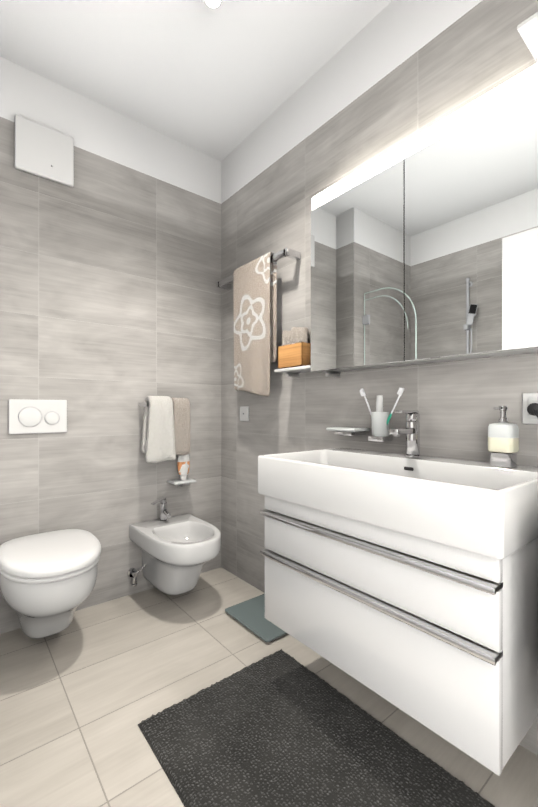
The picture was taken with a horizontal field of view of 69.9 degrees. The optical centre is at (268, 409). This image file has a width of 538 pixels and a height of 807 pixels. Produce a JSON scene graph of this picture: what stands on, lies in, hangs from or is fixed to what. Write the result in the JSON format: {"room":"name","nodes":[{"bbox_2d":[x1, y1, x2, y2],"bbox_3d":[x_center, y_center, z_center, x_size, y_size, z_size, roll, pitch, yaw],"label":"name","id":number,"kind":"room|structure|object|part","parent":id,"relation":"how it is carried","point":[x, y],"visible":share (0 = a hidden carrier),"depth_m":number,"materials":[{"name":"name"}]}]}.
{"room":"bathroom","nodes":[
{"label":"bathroom","id":0,"kind":"room"},
{"bbox_2d":[0,56,220,633],"bbox_3d":[-1.238,-0.301,1.868,2.520,2.680,0.120,0,0,-39],"label":"wall","id":1,"kind":"structure","parent":0,"point":[110,291],"depth_m":2.08,"materials":[{"name":"tile"}]},
{"bbox_2d":[8,399,66,433],"bbox_3d":[-1.121,0.032,1.874,0.246,0.164,0.015,0,0,-39],"label":"flush plate","id":2,"kind":"object","parent":1,"relation":"attached to","point":[27,416],"visible":1,"depth_m":1.86,"materials":[{"name":"white plastic"}]},
{"bbox_2d":[15,114,73,186],"bbox_3d":[-1.097,-1.257,1.883,0.250,0.248,0.034,0,0,-39],"label":"fan","id":3,"kind":"object","parent":1,"relation":"attached to","point":[43,151],"visible":0.92,"depth_m":1.86,"materials":[{"name":"white plastic"}]},
{"bbox_2d":[0,529,100,637],"bbox_3d":[-0.945,0.774,1.664,0.380,0.394,0.562,0,0,-39],"label":"toilet","id":4,"kind":"object","parent":1,"relation":"attached to","point":[47,581],"visible":1,"depth_m":1.51,"materials":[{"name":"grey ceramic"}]},
{"bbox_2d":[139,396,190,462],"bbox_3d":[-0.591,0.106,2.208,0.280,0.368,0.164,0,0,-39],"label":"towel rail","id":5,"kind":"object","parent":1,"relation":"attached to","point":[166,429],"visible":1,"depth_m":2.13,"materials":[{"name":"white fabric"}]},
{"bbox_2d":[141,396,175,462],"bbox_3d":[-0.617,0.107,2.156,0.180,0.371,0.120,0,0,-39],"label":"towel","id":6,"kind":"object","parent":5,"relation":"hanging from","point":[158,441],"depth_m":2.12,"materials":[{"name":"white fabric"}]},
{"bbox_2d":[171,398,189,454],"bbox_3d":[-0.519,0.098,2.235,0.118,0.336,0.095,0,0,-39],"label":"towel","id":7,"kind":"object","parent":5,"relation":"hanging from","point":[180,407],"depth_m":2.19,"materials":[{"name":"beige fabric"}]},
{"bbox_2d":[127,497,220,594],"bbox_3d":[-0.480,0.740,2.059,0.372,0.474,0.536,0,0,-39],"label":"bidet","id":8,"kind":"object","parent":1,"relation":"attached to","point":[178,551],"visible":1,"depth_m":2.00,"materials":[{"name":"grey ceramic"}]},
{"bbox_2d":[151,497,170,521],"bbox_3d":[-0.612,0.571,2.178,0.109,0.136,0.112,0,0,-39],"label":"faucet","id":9,"kind":"object","parent":8,"relation":"on","point":[164,513],"depth_m":2.20,"materials":[{"name":"silver metal"}]},
{"bbox_2d":[167,478,195,486],"bbox_3d":[-0.522,0.437,2.299,0.140,0.034,0.110,0,0,-39],"label":"shelf","id":10,"kind":"object","parent":1,"relation":"attached to","point":[179,482],"visible":1,"depth_m":2.27,"materials":[{"name":"silver metal"}]},
{"bbox_2d":[177,454,189,479],"bbox_3d":[-0.512,0.322,2.306,0.077,0.196,0.046,0,0,-39],"label":"lotion bottle","id":11,"kind":"object","parent":10,"relation":"on","point":[183,463],"visible":0.77,"depth_m":2.29,"materials":[{"name":"white plastic"}]},
{"bbox_2d":[0,0,392,160],"bbox_3d":[-0.406,-1.702,0.845,2.520,0.120,2.760,0,0,-39],"label":"ceiling","id":12,"kind":"structure","parent":0,"point":[224,80],"depth_m":1.77,"materials":[{"name":"white paint"}]},
{"bbox_2d":[204,0,221,8],"bbox_3d":[-0.214,-1.601,1.465,0.066,0.078,0.066,0,0,-39],"label":"ceiling spotlight","id":13,"kind":"object","parent":12,"relation":"attached to","point":[213,4],"visible":1,"depth_m":1.49,"materials":[{"name":"silver metal"}]},
{"bbox_2d":[0,567,537,806],"bbox_3d":[-0.406,1.098,0.842,2.520,0.120,2.760,0,0,-39],"label":"floor","id":14,"kind":"structure","parent":0,"point":[86,692],"depth_m":1.40,"materials":[{"name":"beige tile"}]},
{"bbox_2d":[225,594,286,641],"bbox_3d":[-0.009,1.029,1.919,0.286,0.020,0.354,0,0,-39],"label":"bathroom scale","id":15,"kind":"object","parent":14,"relation":"on","point":[249,614],"visible":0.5,"depth_m":1.88,"materials":[{"name":"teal glass"}]},
{"bbox_2d":[138,649,494,806],"bbox_3d":[0.159,1.030,1.034,0.625,0.017,1.105,0,0,-39],"label":"bath mat","id":16,"kind":"object","parent":14,"relation":"on","point":[281,728],"visible":1,"depth_m":1.15,"materials":[{"name":"black fabric"}]},
{"bbox_2d":[221,0,537,754],"bbox_3d":[0.563,-0.301,1.554,0.120,2.680,2.640,0,0,-39],"label":"wall","id":17,"kind":"structure","parent":0,"point":[393,74],"depth_m":1.71,"materials":[{"name":"tile"}]},
{"bbox_2d":[240,406,248,420],"bbox_3d":[-0.151,0.024,2.327,0.010,0.088,0.086,0,0,-39],"label":"socket","id":18,"kind":"object","parent":17,"relation":"attached to","point":[244,413],"visible":1,"depth_m":2.32,"materials":[{"name":"white plastic"}]},
{"bbox_2d":[217,248,300,396],"bbox_3d":[-0.094,-0.443,2.168,0.122,0.751,0.663,0,0,-39],"label":"towel rail","id":19,"kind":"object","parent":17,"relation":"attached to","point":[255,315],"visible":1,"depth_m":2.05,"materials":[{"name":"beige fabric"}]},
{"bbox_2d":[233,252,276,396],"bbox_3d":[-0.083,-0.442,2.113,0.075,0.754,0.338,0,0,-39],"label":"towel","id":20,"kind":"object","parent":19,"relation":"hanging from","point":[254,282],"depth_m":2.05,"materials":[{"name":"beige fabric"}]},
{"bbox_2d":[274,365,339,376],"bbox_3d":[0.175,-0.175,1.833,0.126,0.052,0.317,0,0,-39],"label":"shelf","id":21,"kind":"object","parent":17,"relation":"attached to","point":[292,372],"visible":0.81,"depth_m":1.83,"materials":[{"name":"white plastic"}]},
{"bbox_2d":[278,327,310,368],"bbox_3d":[0.140,-0.300,1.875,0.108,0.198,0.176,0,0,-39],"label":"box","id":22,"kind":"object","parent":21,"relation":"on","point":[294,349],"visible":0.85,"depth_m":1.82,"materials":[{"name":"brown wood"}]},
{"bbox_2d":[326,427,369,435],"bbox_3d":[0.339,0.092,1.635,0.120,0.030,0.150,0,0,-39],"label":"soap dish","id":23,"kind":"object","parent":17,"relation":"attached to","point":[350,431],"visible":0.98,"depth_m":1.60,"materials":[{"name":"silver metal"}]},
{"bbox_2d":[360,388,403,441],"bbox_3d":[0.450,0.018,1.520,0.094,0.210,0.197,0,0,-39],"label":"tumbler","id":24,"kind":"object","parent":17,"relation":"attached to","point":[380,418],"visible":1,"depth_m":1.49,"materials":[{"name":"white glass"}]},
{"bbox_3d":[0.438,0.055,1.514,0.069,0.094,0.069,0,0,-39],"label":"glass","id":25,"kind":"part","parent":24,"relation":"part of","materials":[{"name":"white glass"}]},
{"bbox_2d":[258,410,537,775],"bbox_3d":[0.404,0.393,1.270,0.480,0.780,0.838,0,0,-39],"label":"bathroom vanity","id":26,"kind":"object","parent":17,"relation":"attached to","point":[407,583],"visible":1,"depth_m":0.98,"materials":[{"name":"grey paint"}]},
{"bbox_2d":[258,448,537,559],"bbox_3d":[0.404,0.242,1.270,0.480,0.143,0.838,0,0,-39],"label":"basin","id":27,"kind":"object","parent":26,"relation":"in","point":[480,509],"depth_m":1.04,"materials":[{"name":"white ceramic"}]},
{"bbox_2d":[390,410,421,456],"bbox_3d":[0.487,0.086,1.371,0.154,0.168,0.058,0,0,-39],"label":"faucet","id":28,"kind":"object","parent":26,"relation":"on","point":[412,430],"depth_m":1.38,"materials":[{"name":"silver metal"}]},
{"bbox_2d":[488,406,518,466],"bbox_3d":[0.701,0.079,1.160,0.100,0.183,0.070,0,0,-39],"label":"soap dispenser","id":29,"kind":"object","parent":26,"relation":"on","point":[503,441],"visible":1,"depth_m":1.15,"materials":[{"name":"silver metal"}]},
{"bbox_2d":[311,63,537,372],"bbox_3d":[0.525,-0.550,1.385,0.148,0.762,0.903,0,0,-39],"label":"upper cabinet","id":30,"kind":"object","parent":17,"relation":"attached to","point":[424,246],"visible":0.92,"depth_m":1.24,"materials":[{"name":"silver mirror"}]},
{"bbox_2d":[517,12,537,62],"bbox_3d":[0.890,-1.014,0.879,0.220,0.045,0.500,0,0,-39],"label":"wall lamp","id":31,"kind":"object","parent":17,"relation":"attached to","point":[527,29],"visible":1,"depth_m":1.01,"materials":[{"name":"white plastic"}]},
{"bbox_2d":[522,393,537,423],"bbox_3d":[0.834,0.049,1.042,0.102,0.200,0.285,0,0,-39],"label":"electrical outlet","id":32,"kind":"object","parent":17,"relation":"attached to","point":[529,408],"visible":1,"depth_m":1.16,"materials":[{"name":"white plastic"}]}
]}

